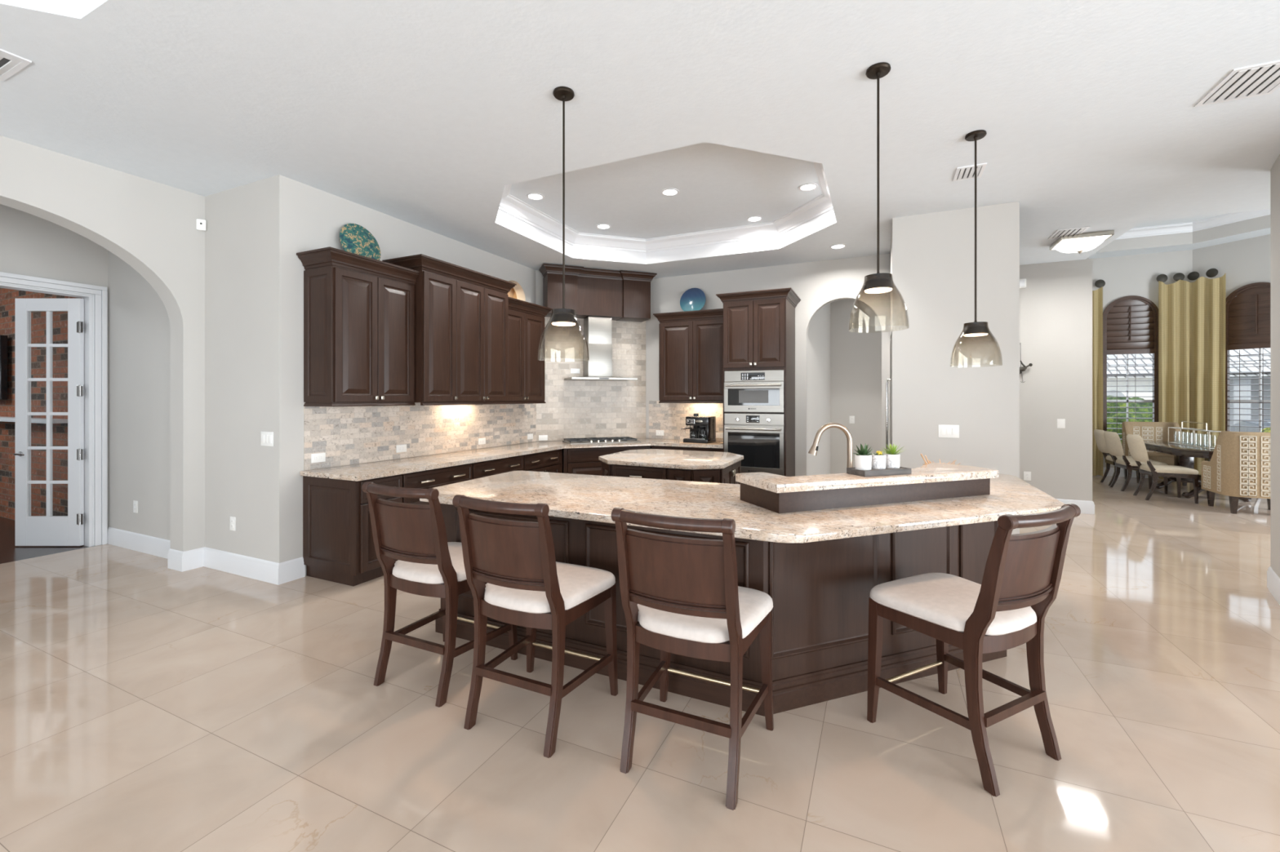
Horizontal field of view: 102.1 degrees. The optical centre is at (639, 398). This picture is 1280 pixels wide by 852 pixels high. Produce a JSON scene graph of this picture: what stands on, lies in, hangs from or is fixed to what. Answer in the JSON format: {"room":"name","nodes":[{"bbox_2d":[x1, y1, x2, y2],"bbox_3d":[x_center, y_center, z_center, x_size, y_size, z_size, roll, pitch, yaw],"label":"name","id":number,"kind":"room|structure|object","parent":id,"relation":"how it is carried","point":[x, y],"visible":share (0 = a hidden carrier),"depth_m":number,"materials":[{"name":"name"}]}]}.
{"room":"kitchen","nodes":[
{"label":"kitchen","id":0,"kind":"room"},
{"bbox_2d":[0,288,81,519],"bbox_3d":[-8.196,-0.155,6.689,5.500,3.350,0.100,0,0,25],"label":"brick wall","id":1,"kind":"structure","parent":0,"point":[7,296],"depth_m":6.15,"materials":[{"name":"brick"}]},
{"bbox_2d":[0,335,7,399],"bbox_3d":[-8.512,-0.380,6.722,1.400,0.800,0.090,0,0,25],"label":"television","id":2,"kind":"object","parent":1,"relation":"attached to","point":[3,339],"visible":1,"depth_m":6.41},
{"bbox_2d":[0,516,102,564],"bbox_3d":[-9.175,1.530,4.365,5.680,0.020,5.200,0,0,25],"label":"floor","id":3,"kind":"structure","parent":0,"point":[9,553],"depth_m":5.22,"materials":[{"name":"brown wood"}]},
{"bbox_2d":[0,204,108,528],"bbox_3d":[-5.788,-0.140,3.290,1.710,3.380,4.300,0,0,25],"label":"wall","id":4,"kind":"structure","parent":0,"point":[31,245],"depth_m":5.06,"materials":[{"name":"paint"}]},
{"bbox_2d":[13,298,84,546],"bbox_3d":[-6.035,0.245,5.278,0.700,2.530,0.096,0,0,0],"label":"door","id":5,"kind":"structure","parent":4,"relation":"in","point":[49,530],"depth_m":5.29,"materials":[{"name":"white wood"}]},
{"bbox_2d":[0,271,107,546],"bbox_3d":[-6.011,0.181,4.639,0.190,2.678,1.760,0,0,25],"label":"trim","id":6,"kind":"structure","parent":4,"relation":"attached to","point":[95,304],"depth_m":5.32,"materials":[{"name":"wood"}]},
{"bbox_2d":[0,543,172,611],"bbox_3d":[-5.338,1.520,3.964,1.620,0.001,2.700,0,0,25],"label":"floor","id":7,"kind":"structure","parent":0,"point":[24,582],"depth_m":4.53,"materials":[{"name":"tile"}]},
{"bbox_2d":[0,135,204,551],"bbox_3d":[-5.564,-0.140,1.478,0.220,3.380,7.200,0,0,25],"label":"wall","id":8,"kind":"structure","parent":0,"point":[151,226],"depth_m":4.43,"materials":[{"name":"paint"}]},
{"bbox_2d":[108,174,294,563],"bbox_3d":[-4.242,-0.155,4.888,2.890,3.350,0.140,0,0,25],"label":"wall","id":9,"kind":"structure","parent":0,"point":[250,233],"depth_m":4.54,"materials":[{"name":"paint"}]},
{"bbox_2d":[107,527,170,558],"bbox_3d":[-4.865,1.435,5.090,1.550,0.170,0.018,0,0,25],"label":"baseboard","id":10,"kind":"structure","parent":9,"relation":"attached to","point":[155,546],"depth_m":5.13,"materials":[{"name":"wood"}]},
{"bbox_2d":[167,546,305,585],"bbox_3d":[-3.543,1.435,4.504,1.378,0.170,0.218,0,0,17],"label":"baseboard","id":11,"kind":"structure","parent":9,"relation":"attached to","point":[268,571],"depth_m":4.45,"materials":[{"name":"wood"}]},
{"bbox_2d":[294,180,535,575],"bbox_3d":[-2.233,-0.155,5.952,0.140,3.350,3.480,0,0,25],"label":"wall","id":12,"kind":"structure","parent":0,"point":[320,216],"depth_m":4.71,"materials":[{"name":"paint"}]},
{"bbox_2d":[296,246,419,406],"bbox_3d":[-2.506,-0.576,4.671,0.429,1.291,0.902,0,0,25],"label":"upper cabinet","id":13,"kind":"object","parent":12,"relation":"attached to","point":[359,310],"visible":1,"depth_m":4.43,"materials":[{"name":"brown wood"}]},
{"bbox_2d":[339,223,380,260],"bbox_3d":[-2.592,-1.421,4.807,0.105,0.399,0.410,0,0,26],"label":"decorative plate","id":14,"kind":"object","parent":13,"relation":"on","point":[354,238],"visible":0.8,"depth_m":4.78,"materials":[{"name":"ceramic"}]},
{"bbox_2d":[303,402,536,470],"bbox_3d":[-2.173,0.327,5.902,0.010,0.580,3.280,0,0,25],"label":"backsplash","id":15,"kind":"structure","parent":12,"relation":"attached to","point":[347,435],"depth_m":5.37,"materials":[{"name":"tile"}]},
{"bbox_2d":[382,253,516,405],"bbox_3d":[-2.006,-0.645,5.632,0.529,1.431,1.406,0,0,25],"label":"upper cabinet","id":16,"kind":"object","parent":12,"relation":"attached to","point":[461,313],"visible":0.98,"depth_m":5.38,"materials":[{"name":"brown wood"}]},
{"bbox_2d":[507,297,552,404],"bbox_3d":[-1.584,-0.571,6.660,0.429,1.281,0.959,0,0,25],"label":"upper cabinet","id":17,"kind":"object","parent":12,"relation":"attached to","point":[526,319],"visible":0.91,"depth_m":6.57,"materials":[{"name":"brown wood"}]},
{"bbox_2d":[535,270,548,441],"bbox_3d":[-0.719,-0.155,7.738,1.796,3.350,0.120,0,0,-20],"label":"wall","id":18,"kind":"structure","parent":0,"point":[539,277],"depth_m":7.41,"materials":[{"name":"paint"}]},
{"bbox_2d":[536,316,645,441],"bbox_3d":[-0.698,-0.314,7.678,1.675,1.860,0.010,0,0,-20],"label":"backsplash","id":19,"kind":"structure","parent":18,"relation":"attached to","point":[572,409],"depth_m":7.65,"materials":[{"name":"tile"}]},
{"bbox_2d":[538,263,657,322],"bbox_3d":[-0.604,-1.492,7.465,1.651,0.653,0.440,0,0,-20],"label":"hood cover","id":20,"kind":"object","parent":18,"relation":"attached to","point":[623,295],"visible":0.84,"depth_m":7.36,"materials":[{"name":"brown wood"}]},
{"bbox_2d":[564,316,637,381],"bbox_3d":[-0.566,-0.713,7.454,0.955,0.902,0.488,0,0,-20],"label":"range hood","id":21,"kind":"object","parent":18,"relation":"attached to","point":[597,330],"visible":1,"depth_m":7.40,"materials":[{"name":"metal"}]},
{"bbox_2d":[0,475,1279,851],"bbox_3d":[2.357,1.520,3.537,12.700,0.001,17.600,0,0,25],"label":"floor","id":22,"kind":"structure","parent":0,"point":[201,709],"depth_m":2.32,"materials":[{"name":"tile"}]},
{"bbox_2d":[302,474,402,586],"bbox_3d":[-2.446,1.089,4.448,0.730,0.863,0.434,0,0,25],"label":"base cabinet","id":23,"kind":"object","parent":22,"relation":"on","point":[339,547],"visible":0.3,"depth_m":4.25,"materials":[{"name":"brown wood"}]},
{"bbox_2d":[401,463,472,505],"bbox_3d":[-2.175,1.089,5.032,0.730,0.863,0.850,0,0,25],"label":"base cabinet","id":24,"kind":"object","parent":22,"relation":"on","point":[431,478],"visible":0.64,"depth_m":4.84,"materials":[{"name":"brown wood"}]},
{"bbox_2d":[361,481,517,706],"bbox_3d":[-1.095,0.979,2.866,0.581,1.082,0.685,0,0,25],"label":"counter stool","id":25,"kind":"object","parent":22,"relation":"on","point":[413,535],"visible":0.88,"depth_m":2.65,"materials":[{"name":"brown wood"}]},
{"bbox_2d":[392,542,466,584],"bbox_3d":[-1.070,0.915,2.923,0.575,0.061,0.555,0,0,25],"label":"seat cushion","id":26,"kind":"object","parent":25,"relation":"on","point":[412,573],"depth_m":2.70,"materials":[{"name":"fabric"}]},
{"bbox_2d":[471,455,524,479],"bbox_3d":[-1.819,1.089,5.801,0.730,0.863,0.840,0,0,25],"label":"base cabinet","id":27,"kind":"object","parent":22,"relation":"on","point":[489,468],"visible":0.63,"depth_m":5.63,"materials":[{"name":"brown wood"}]},
{"bbox_2d":[452,494,617,758],"bbox_3d":[-0.493,0.979,2.506,0.581,1.082,0.685,0,0,25],"label":"counter stool","id":28,"kind":"object","parent":22,"relation":"on","point":[526,586],"visible":1,"depth_m":2.31,"materials":[{"name":"brown wood"}]},
{"bbox_2d":[484,561,615,613],"bbox_3d":[-0.468,0.915,2.563,0.575,0.061,0.555,0,0,25],"label":"seat cushion","id":29,"kind":"object","parent":28,"relation":"on","point":[578,584],"depth_m":2.39,"materials":[{"name":"fabric"}]},
{"bbox_2d":[523,448,562,473],"bbox_3d":[-1.468,1.089,6.556,0.730,0.863,0.820,0,0,25],"label":"base cabinet","id":30,"kind":"object","parent":22,"relation":"on","point":[551,461],"visible":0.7,"depth_m":6.43,"materials":[{"name":"brown wood"}]},
{"bbox_2d":[562,445,649,475],"bbox_3d":[-0.533,1.089,7.297,1.220,0.863,0.621,0,0,-20],"label":"base cabinet","id":31,"kind":"object","parent":22,"relation":"on","point":[585,461],"visible":0.23,"depth_m":6.91,"materials":[{"name":"brown wood"}]},
{"bbox_2d":[601,461,741,484],"bbox_3d":[0.344,1.089,5.493,1.352,0.863,1.234,0,0,25],"label":"kitchen island","id":32,"kind":"object","parent":22,"relation":"on","point":[726,475],"visible":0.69,"depth_m":4.96,"materials":[{"name":"brown wood"}]},
{"bbox_2d":[598,448,743,469],"bbox_3d":[0.334,0.637,5.522,1.400,0.040,1.280,0,0,25],"label":"island countertop","id":33,"kind":"structure","parent":32,"relation":"on","point":[657,458],"depth_m":5.25,"materials":[{"name":"stone"}]},
{"bbox_2d":[652,445,723,452],"bbox_3d":[0.773,1.089,7.283,1.045,0.863,0.666,0,0,25],"label":"base cabinet","id":34,"kind":"object","parent":22,"relation":"on","point":[700,449],"visible":0.04,"depth_m":6.97,"materials":[{"name":"brown wood"}]},
{"bbox_2d":[300,438,723,481],"bbox_3d":[-0.745,0.637,5.873,2.617,0.040,4.500,0,0,25],"label":"countertop","id":35,"kind":"structure","parent":34,"relation":"on","point":[366,471],"depth_m":5.32,"materials":[{"name":"stone"}]},
{"bbox_2d":[562,436,640,444],"bbox_3d":[-0.546,0.596,7.322,1.000,0.042,0.540,0,0,-20],"label":"gas cooktop","id":36,"kind":"object","parent":35,"relation":"in","point":[617,439],"visible":1,"depth_m":7.22,"materials":[{"name":"metal"}]},
{"bbox_2d":[679,442,723,444],"bbox_3d":[0.864,0.615,7.139,0.560,0.005,0.340,0,0,25],"label":"mat","id":37,"kind":"object","parent":35,"relation":"on","point":[712,443],"visible":0.49,"depth_m":6.99,"materials":[{"name":"brown wood"}]},
{"bbox_2d":[680,413,715,444],"bbox_3d":[0.803,0.412,7.156,0.380,0.400,0.384,0,0,29],"label":"coffee maker","id":38,"kind":"object","parent":37,"relation":"on","point":[702,428],"visible":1,"depth_m":7.09,"materials":[{"name":"black plastic"}]},
{"bbox_2d":[611,507,773,810],"bbox_3d":[0.237,0.979,2.229,0.581,1.082,0.685,0,0,25],"label":"counter stool","id":39,"kind":"object","parent":22,"relation":"on","point":[687,594],"visible":1,"depth_m":2.03,"materials":[{"name":"brown wood"}]},
{"bbox_2d":[637,586,773,643],"bbox_3d":[0.262,0.915,2.286,0.575,0.061,0.555,0,0,25],"label":"seat cushion","id":40,"kind":"object","parent":39,"relation":"on","point":[754,605],"depth_m":2.08,"materials":[{"name":"fabric"}]},
{"bbox_2d":[435,503,1006,716],"bbox_3d":[0.691,1.089,3.369,4.042,0.863,1.789,0,0,-1],"label":"kitchen island","id":41,"kind":"object","parent":22,"relation":"on","point":[820,591],"visible":0.38,"depth_m":2.69,"materials":[{"name":"brown wood"}]},
{"bbox_2d":[419,471,1065,542],"bbox_3d":[0.764,0.637,3.374,4.435,0.040,2.070,0,0,0],"label":"island countertop","id":42,"kind":"structure","parent":41,"relation":"on","point":[593,498],"depth_m":2.97,"materials":[{"name":"stone"}]},
{"bbox_2d":[808,422,853,467],"bbox_3d":[1.403,0.395,3.702,0.402,0.444,0.071,0,0,0],"label":"kitchen faucet","id":43,"kind":"object","parent":42,"relation":"on","point":[813,451],"visible":0.81,"depth_m":3.69,"materials":[{"name":"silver metal"}]},
{"bbox_2d":[740,478,990,513],"bbox_3d":[1.426,0.558,3.230,1.598,0.117,0.396,0,0,-20],"label":"bar riser","id":44,"kind":"object","parent":42,"relation":"on","point":[800,501],"visible":0.65,"depth_m":2.99,"materials":[{"name":"brown wood"}]},
{"bbox_2d":[735,462,999,493],"bbox_3d":[1.427,0.476,3.185,1.664,0.048,0.445,0,0,-20],"label":"raised bar","id":45,"kind":"object","parent":44,"relation":"on","point":[932,472],"visible":0.98,"depth_m":2.99,"materials":[{"name":"stone"}]},
{"bbox_2d":[846,466,911,476],"bbox_3d":[1.427,0.435,3.092,0.345,0.034,0.150,0,0,-19],"label":"tray","id":46,"kind":"object","parent":45,"relation":"on","point":[901,471],"visible":0.84,"depth_m":3.03,"materials":[{"name":"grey wood"}]},
{"bbox_2d":[853,442,875,470],"bbox_3d":[1.327,0.342,3.069,0.131,0.159,0.124,0,0,25],"label":"potted succulent","id":47,"kind":"object","parent":46,"relation":"on","point":[863,459],"visible":1,"depth_m":3.04,"materials":[{"name":"ceramic"}]},
{"bbox_2d":[854,454,871,470],"bbox_3d":[1.324,0.379,3.068,0.092,0.087,0.092,0,0,25],"label":"pot","id":48,"kind":"object","parent":47,"relation":"on","point":[862,462],"depth_m":3.03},
{"bbox_2d":[871,450,885,469],"bbox_3d":[1.432,0.369,3.108,0.083,0.107,0.082,0,0,25],"label":"potted succulent","id":49,"kind":"object","parent":46,"relation":"on","point":[878,460],"visible":0.94,"depth_m":3.08,"materials":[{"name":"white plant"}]},
{"bbox_2d":[880,443,905,468],"bbox_3d":[1.529,0.346,3.139,0.171,0.153,0.183,0,0,25],"label":"potted succulent","id":50,"kind":"object","parent":46,"relation":"on","point":[892,458],"visible":0.98,"depth_m":3.11,"materials":[{"name":"ceramic"}]},
{"bbox_2d":[715,288,800,476],"bbox_3d":[1.573,0.093,6.814,0.937,2.853,0.836,0,0,25],"label":"tall cabinet","id":51,"kind":"object","parent":22,"relation":"on","point":[759,326],"visible":0.52,"depth_m":6.49,"materials":[{"name":"brown wood"}]},
{"bbox_2d":[724,413,784,475],"bbox_3d":[1.517,0.595,6.692,0.745,0.806,0.582,0,0,25],"label":"wall oven","id":52,"kind":"object","parent":51,"relation":"in","point":[759,437],"visible":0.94,"depth_m":6.46,"materials":[{"name":"metal"}]},
{"bbox_2d":[724,369,784,412],"bbox_3d":[1.517,-0.086,6.692,0.745,0.523,0.582,0,0,25],"label":"microwave oven","id":53,"kind":"object","parent":51,"relation":"in","point":[744,391],"visible":1,"depth_m":6.47,"materials":[{"name":"metal"}]},
{"bbox_2d":[885,335,892,453],"bbox_3d":[3.228,0.410,5.690,0.950,2.180,1.000,0,0,25],"label":"refrigerator","id":54,"kind":"object","parent":22,"relation":"on","point":[891,343],"visible":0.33,"depth_m":5.65,"materials":[{"name":"metal"}]},
{"bbox_2d":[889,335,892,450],"bbox_3d":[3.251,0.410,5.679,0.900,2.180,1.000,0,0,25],"label":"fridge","id":55,"kind":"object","parent":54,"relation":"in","point":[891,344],"depth_m":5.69,"materials":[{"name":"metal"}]},
{"bbox_2d":[866,503,1080,796],"bbox_3d":[1.459,0.979,2.298,0.581,1.082,0.685,0,0,-26],"label":"counter stool","id":56,"kind":"object","parent":22,"relation":"on","point":[1018,588],"visible":1,"depth_m":2.14,"materials":[{"name":"brown wood"}]},
{"bbox_2d":[870,573,1036,635],"bbox_3d":[1.430,0.915,2.353,0.575,0.061,0.555,0,0,-26],"label":"seat cushion","id":57,"kind":"object","parent":56,"relation":"on","point":[944,602],"depth_m":2.25,"materials":[{"name":"fabric"}]},
{"bbox_2d":[1093,429,1152,485],"bbox_3d":[8.438,1.036,9.086,0.710,0.967,0.535,0,0,27],"label":"dining chair","id":58,"kind":"object","parent":22,"relation":"on","point":[1099,434],"visible":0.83,"depth_m":9.13,"materials":[{"name":"beige fabric"}]},
{"bbox_2d":[1106,455,1151,461],"bbox_3d":[8.530,1.061,9.040,0.505,0.078,0.535,0,0,27],"label":"seat cushion","id":59,"kind":"object","parent":58,"relation":"on","point":[1108,458],"depth_m":9.05,"materials":[{"name":"beige fabric"}]},
{"bbox_2d":[1103,431,1168,493],"bbox_3d":[8.155,1.036,8.571,0.710,0.967,0.535,0,0,23],"label":"dining chair","id":60,"kind":"object","parent":22,"relation":"on","point":[1113,444],"visible":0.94,"depth_m":8.51,"materials":[{"name":"beige fabric"}]},
{"bbox_2d":[1115,458,1168,466],"bbox_3d":[8.250,1.061,8.531,0.505,0.078,0.535,0,0,23],"label":"seat cushion","id":61,"kind":"object","parent":60,"relation":"on","point":[1119,462],"depth_m":8.42,"materials":[{"name":"beige fabric"}]},
{"bbox_2d":[1121,422,1186,485],"bbox_3d":[9.298,0.980,9.352,0.767,1.080,0.672,0,0,25],"label":"chair","id":62,"kind":"object","parent":22,"relation":"on","point":[1148,431],"visible":0.45,"depth_m":9.52,"materials":[{"name":"beige fabric"}]},
{"bbox_2d":[1147,453,1173,464],"bbox_3d":[9.276,1.090,9.306,0.570,0.140,0.570,0,0,25],"label":"seat cushion","id":63,"kind":"object","parent":62,"relation":"on","point":[1168,459],"depth_m":9.08,"materials":[{"name":"beige fabric"}]},
{"bbox_2d":[1126,434,1199,503],"bbox_3d":[7.834,1.036,7.820,0.710,0.967,0.535,0,0,25],"label":"dining chair","id":64,"kind":"object","parent":22,"relation":"on","point":[1135,443],"visible":1,"depth_m":7.72,"materials":[{"name":"fabric"}]},
{"bbox_2d":[1139,464,1198,474],"bbox_3d":[7.928,1.061,7.777,0.505,0.078,0.535,0,0,25],"label":"seat cushion","id":65,"kind":"object","parent":64,"relation":"on","point":[1150,469],"depth_m":7.65,"materials":[{"name":"beige fabric"}]},
{"bbox_2d":[1143,440,1251,502],"bbox_3d":[8.807,1.137,8.151,1.060,0.764,1.960,0,0,25],"label":"dining table","id":66,"kind":"object","parent":22,"relation":"on","point":[1184,455],"visible":0.5,"depth_m":8.17,"materials":[{"name":"brown wood"}]},
{"bbox_2d":[1168,421,1222,448],"bbox_3d":[8.752,0.567,8.177,0.164,0.377,1.214,0,0,25],"label":"rack","id":67,"kind":"object","parent":66,"relation":"on","point":[1181,428],"visible":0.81,"depth_m":8.12,"materials":[{"name":"silver metal"}]},
{"bbox_2d":[1201,431,1270,514],"bbox_3d":[8.209,0.980,6.934,0.767,1.080,0.672,0,0,25],"label":"chair","id":68,"kind":"object","parent":22,"relation":"on","point":[1238,466],"visible":0.92,"depth_m":6.76,"materials":[{"name":"beige fabric"}]},
{"bbox_2d":[0,0,1279,278],"bbox_3d":[1.107,-1.830,1.912,11.800,0.001,13.600,0,0,25],"label":"ceiling","id":69,"kind":"structure","parent":0,"point":[421,113],"depth_m":3.16,"materials":[{"name":"paint"}]},
{"bbox_2d":[0,48,31,81],"bbox_3d":[-3.570,-1.822,2.714,0.400,0.016,0.400,0,0,25],"label":"ceiling vent","id":70,"kind":"object","parent":69,"relation":"in","point":[11,64],"visible":1,"depth_m":2.82,"materials":[{"name":"metal"}]},
{"bbox_2d":[537,86,589,361],"bbox_3d":[-0.457,-1.029,3.099,0.307,1.602,0.307,0,0,25],"label":"pendant light","id":71,"kind":"object","parent":69,"relation":"hanging from","point":[563,317],"visible":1,"depth_m":3.09,"materials":[{"name":"brown metal"}]},
{"bbox_2d":[848,62,909,333],"bbox_3d":[1.326,-1.107,2.881,0.307,1.447,0.307,0,0,25],"label":"pendant light","id":72,"kind":"object","parent":69,"relation":"hanging from","point":[876,283],"visible":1,"depth_m":2.87,"materials":[{"name":"brown metal"}]},
{"bbox_2d":[952,163,986,181],"bbox_3d":[2.664,-1.825,4.188,0.200,0.010,0.270,0,0,25],"label":"ceiling vent","id":73,"kind":"object","parent":69,"relation":"in","point":[967,172],"visible":0.95,"depth_m":4.17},
{"bbox_2d":[950,129,1002,367],"bbox_3d":[2.329,-1.026,3.591,0.307,1.607,0.307,0,0,25],"label":"pendant light","id":74,"kind":"object","parent":69,"relation":"hanging from","point":[976,328],"visible":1,"depth_m":3.58,"materials":[{"name":"brown metal"}]},
{"bbox_2d":[1048,226,1090,239],"bbox_3d":[4.735,-1.825,5.718,0.280,0.010,0.340,0,0,25],"label":"ceiling vent","id":75,"kind":"object","parent":69,"relation":"in","point":[1057,234],"visible":0.98,"depth_m":5.67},
{"bbox_2d":[1048,230,1114,253],"bbox_3d":[5.042,-1.742,5.929,0.460,0.175,0.460,0,0,25],"label":"flush ceiling light","id":76,"kind":"object","parent":69,"relation":"attached to","point":[1086,242],"visible":1,"depth_m":5.80,"materials":[{"name":"glass"}]},
{"bbox_2d":[1194,60,1279,106],"bbox_3d":[3.541,-1.825,2.988,0.340,0.010,0.400,0,0,25],"label":"ceiling vent","id":77,"kind":"object","parent":69,"relation":"in","point":[1262,79],"visible":1,"depth_m":3.01,"materials":[{"name":"metal"}]},
{"bbox_2d":[509,142,822,239],"bbox_3d":[0.271,-2.130,5.397,3.230,0.001,2.920,0,0,25],"label":"ceiling","id":78,"kind":"structure","parent":0,"point":[719,186],"depth_m":5.33,"materials":[{"name":"paint"}]},
{"bbox_2d":[498,162,833,253],"bbox_3d":[0.271,-2.060,5.397,3.230,0.140,2.920,0,0,25],"label":"ceiling tray side","id":79,"kind":"structure","parent":78,"relation":"attached to","point":[509,204],"depth_m":6.39,"materials":[{"name":"paint"}]},
{"bbox_2d":[495,208,836,264],"bbox_3d":[0.271,-1.980,5.397,3.230,0.300,2.920,0,0,25],"label":"trim","id":80,"kind":"structure","parent":78,"relation":"attached to","point":[827,219],"depth_m":6.52,"materials":[{"name":"wood"}]},
{"bbox_2d":[645,253,889,476],"bbox_3d":[1.973,-0.140,7.165,4.250,3.380,0.120,0,0,25],"label":"wall","id":81,"kind":"structure","parent":0,"point":[817,284],"depth_m":7.02,"materials":[{"name":"paint"}]},
{"bbox_2d":[648,400,723,440],"bbox_3d":[0.763,0.327,7.653,1.375,0.580,0.010,0,0,25],"label":"backsplash","id":82,"kind":"structure","parent":81,"relation":"attached to","point":[669,418],"depth_m":7.75,"materials":[{"name":"tile"}]},
{"bbox_2d":[653,308,723,403],"bbox_3d":[0.788,-0.571,7.390,1.109,1.281,0.459,0,0,25],"label":"upper cabinet","id":83,"kind":"object","parent":81,"relation":"attached to","point":[691,343],"visible":0.9,"depth_m":7.23,"materials":[{"name":"brown wood"}]},
{"bbox_2d":[680,288,706,311],"bbox_3d":[0.759,-1.406,7.461,0.390,0.383,0.090,0,0,25],"label":"decorative plate","id":84,"kind":"object","parent":83,"relation":"on","point":[693,299],"visible":0.91,"depth_m":7.44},
{"bbox_2d":[807,299,881,475],"bbox_3d":[3.405,-0.155,7.399,2.049,3.350,1.510,0,0,25],"label":"wall","id":85,"kind":"structure","parent":0,"point":[844,366],"depth_m":8.09,"materials":[{"name":"paint"}]},
{"bbox_2d":[889,201,1019,534],"bbox_3d":[3.373,-0.155,5.738,1.062,3.350,1.550,0,0,25],"label":"wall","id":86,"kind":"structure","parent":0,"point":[932,255],"depth_m":5.03,"materials":[{"name":"paint"}]},
{"bbox_2d":[938,424,959,438],"bbox_3d":[3.010,0.323,5.046,0.175,0.125,0.011,0,0,25],"label":"light switch","id":87,"kind":"object","parent":86,"relation":"attached to","point":[944,431],"visible":1,"depth_m":5.04,"materials":[{"name":"white plastic"}]},
{"bbox_2d":[1019,258,1092,501],"bbox_3d":[5.229,-0.155,7.198,1.630,3.350,0.140,0,0,25],"label":"wall","id":88,"kind":"structure","parent":0,"point":[1055,303],"depth_m":6.95,"materials":[{"name":"paint"}]},
{"bbox_2d":[1056,466,1159,514],"bbox_3d":[8.295,1.435,8.081,6.350,0.170,4.358,0,0,25],"label":"baseboard","id":89,"kind":"structure","parent":88,"relation":"attached to","point":[1086,507],"depth_m":6.86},
{"bbox_2d":[1092,249,1192,467],"bbox_3d":[8.994,-0.640,10.242,2.800,4.320,0.150,0,0,25],"label":"wall","id":90,"kind":"structure","parent":0,"point":[1136,275],"depth_m":9.91,"materials":[{"name":"paint"}]},
{"bbox_2d":[1092,280,1105,475],"bbox_3d":[8.681,-0.405,10.176,0.748,3.810,0.232,0,0,25],"label":"curtain","id":91,"kind":"object","parent":90,"relation":"hanging from","point":[1097,295],"visible":0.27,"depth_m":10.04,"materials":[{"name":"fabric"}]},
{"bbox_2d":[1102,295,1158,453],"bbox_3d":[9.442,-0.443,9.992,0.850,3.045,0.165,0,0,25],"label":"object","id":92,"kind":"structure","parent":90,"relation":"in","point":[1130,323],"depth_m":9.96,"materials":[{"name":"brown wood"}]},
{"bbox_2d":[1088,227,1270,258],"bbox_3d":[8.676,-2.750,7.110,4.840,0.001,6.000,0,0,25],"label":"ceiling","id":93,"kind":"structure","parent":0,"point":[1266,231],"depth_m":9.45,"materials":[{"name":"paint"}]},
{"bbox_2d":[1132,213,1229,228],"bbox_3d":[8.660,-3.100,7.145,3.000,0.001,4.750,0,0,25],"label":"ceiling","id":94,"kind":"structure","parent":0,"point":[1199,218],"depth_m":9.08,"materials":[{"name":"paint"}]},
{"bbox_2d":[1115,208,1270,239],"bbox_3d":[8.660,-3.030,7.145,3.000,0.140,4.750,0,0,25],"label":"crown molding","id":95,"kind":"structure","parent":94,"relation":"attached to","point":[1230,218],"depth_m":9.14,"materials":[{"name":"wood"}]},
{"bbox_2d":[1192,234,1270,298],"bbox_3d":[10.819,-0.640,8.202,0.150,4.320,3.000,0,0,-20],"label":"wall","id":96,"kind":"structure","parent":0,"point":[1244,262],"depth_m":9.04,"materials":[{"name":"paint"}]},
{"bbox_2d":[1095,214,1270,253],"bbox_3d":[8.660,-2.925,7.145,3.000,0.350,4.750,0,0,25],"label":"trim","id":97,"kind":"structure","parent":96,"relation":"attached to","point":[1263,222],"depth_m":9.23,"materials":[{"name":"paint"}]},
{"bbox_2d":[1156,268,1226,479],"bbox_3d":[10.057,-0.412,9.465,0.395,3.825,0.863,0,0,-42],"label":"curtain","id":98,"kind":"object","parent":96,"relation":"hanging from","point":[1192,315],"visible":0.82,"depth_m":9.45,"materials":[{"name":"fabric"}]},
{"bbox_2d":[1225,282,1270,432],"bbox_3d":[10.547,-0.443,8.833,0.165,3.045,0.850,0,0,-20],"label":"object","id":99,"kind":"structure","parent":96,"relation":"in","point":[1247,308],"depth_m":8.92,"materials":[{"name":"brown wood"}]},
{"bbox_2d":[1270,154,1279,577],"bbox_3d":[6.088,-0.155,2.788,3.500,3.350,1.780,0,0,25],"label":"wall","id":100,"kind":"structure","parent":0,"point":[1275,170],"depth_m":3.99,"materials":[{"name":"paint"}]},
{"bbox_2d":[1266,566,1279,604],"bbox_3d":[5.623,1.435,2.325,1.561,0.170,3.694,0,0,-34],"label":"baseboard","id":101,"kind":"structure","parent":100,"relation":"attached to","point":[1273,580],"depth_m":3.97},
{"label":"ceiling","id":102,"kind":"structure","parent":0,"visible":0},
{"bbox_2d":[0,0,107,18],"bbox_3d":[-0.959,-1.980,-0.999,7.600,0.300,4.880,0,0,25],"label":"trim","id":103,"kind":"structure","parent":102,"relation":"attached to","point":[78,9],"depth_m":2.46,"materials":[{"name":"paint"}]},
{"label":"outside","id":104,"kind":"structure","parent":0,"visible":0},
{"bbox_3d":[32.656,1.620,25.255,42.000,0.100,46.700,0,0,25],"label":"ground","id":105,"kind":"structure","parent":104,"visible":0},
{"bbox_2d":[1106,395,1152,442],"bbox_3d":[11.673,0.744,12.598,1.952,1.626,1.936,0,0,-13],"label":"bush","id":106,"kind":"object","parent":105,"relation":"on","point":[1108,404],"visible":0.18,"depth_m":11.98,"materials":[{"name":"plant"}]},
{"bbox_2d":[1106,347,1270,431],"bbox_3d":[23.027,-1.030,18.753,23.000,5.200,6.600,0,0,25],"label":"house","id":107,"kind":"structure","parent":105,"relation":"on","point":[1266,350],"depth_m":17.75,"materials":[{"name":"white paint"}]},
{"bbox_2d":[1230,418,1270,431],"bbox_3d":[19.304,0.845,13.755,4.450,1.450,1.840,0,0,25],"label":"parked car","id":108,"kind":"object","parent":105,"relation":"on","point":[1242,423],"visible":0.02,"depth_m":14.85,"materials":[{"name":"paint"}]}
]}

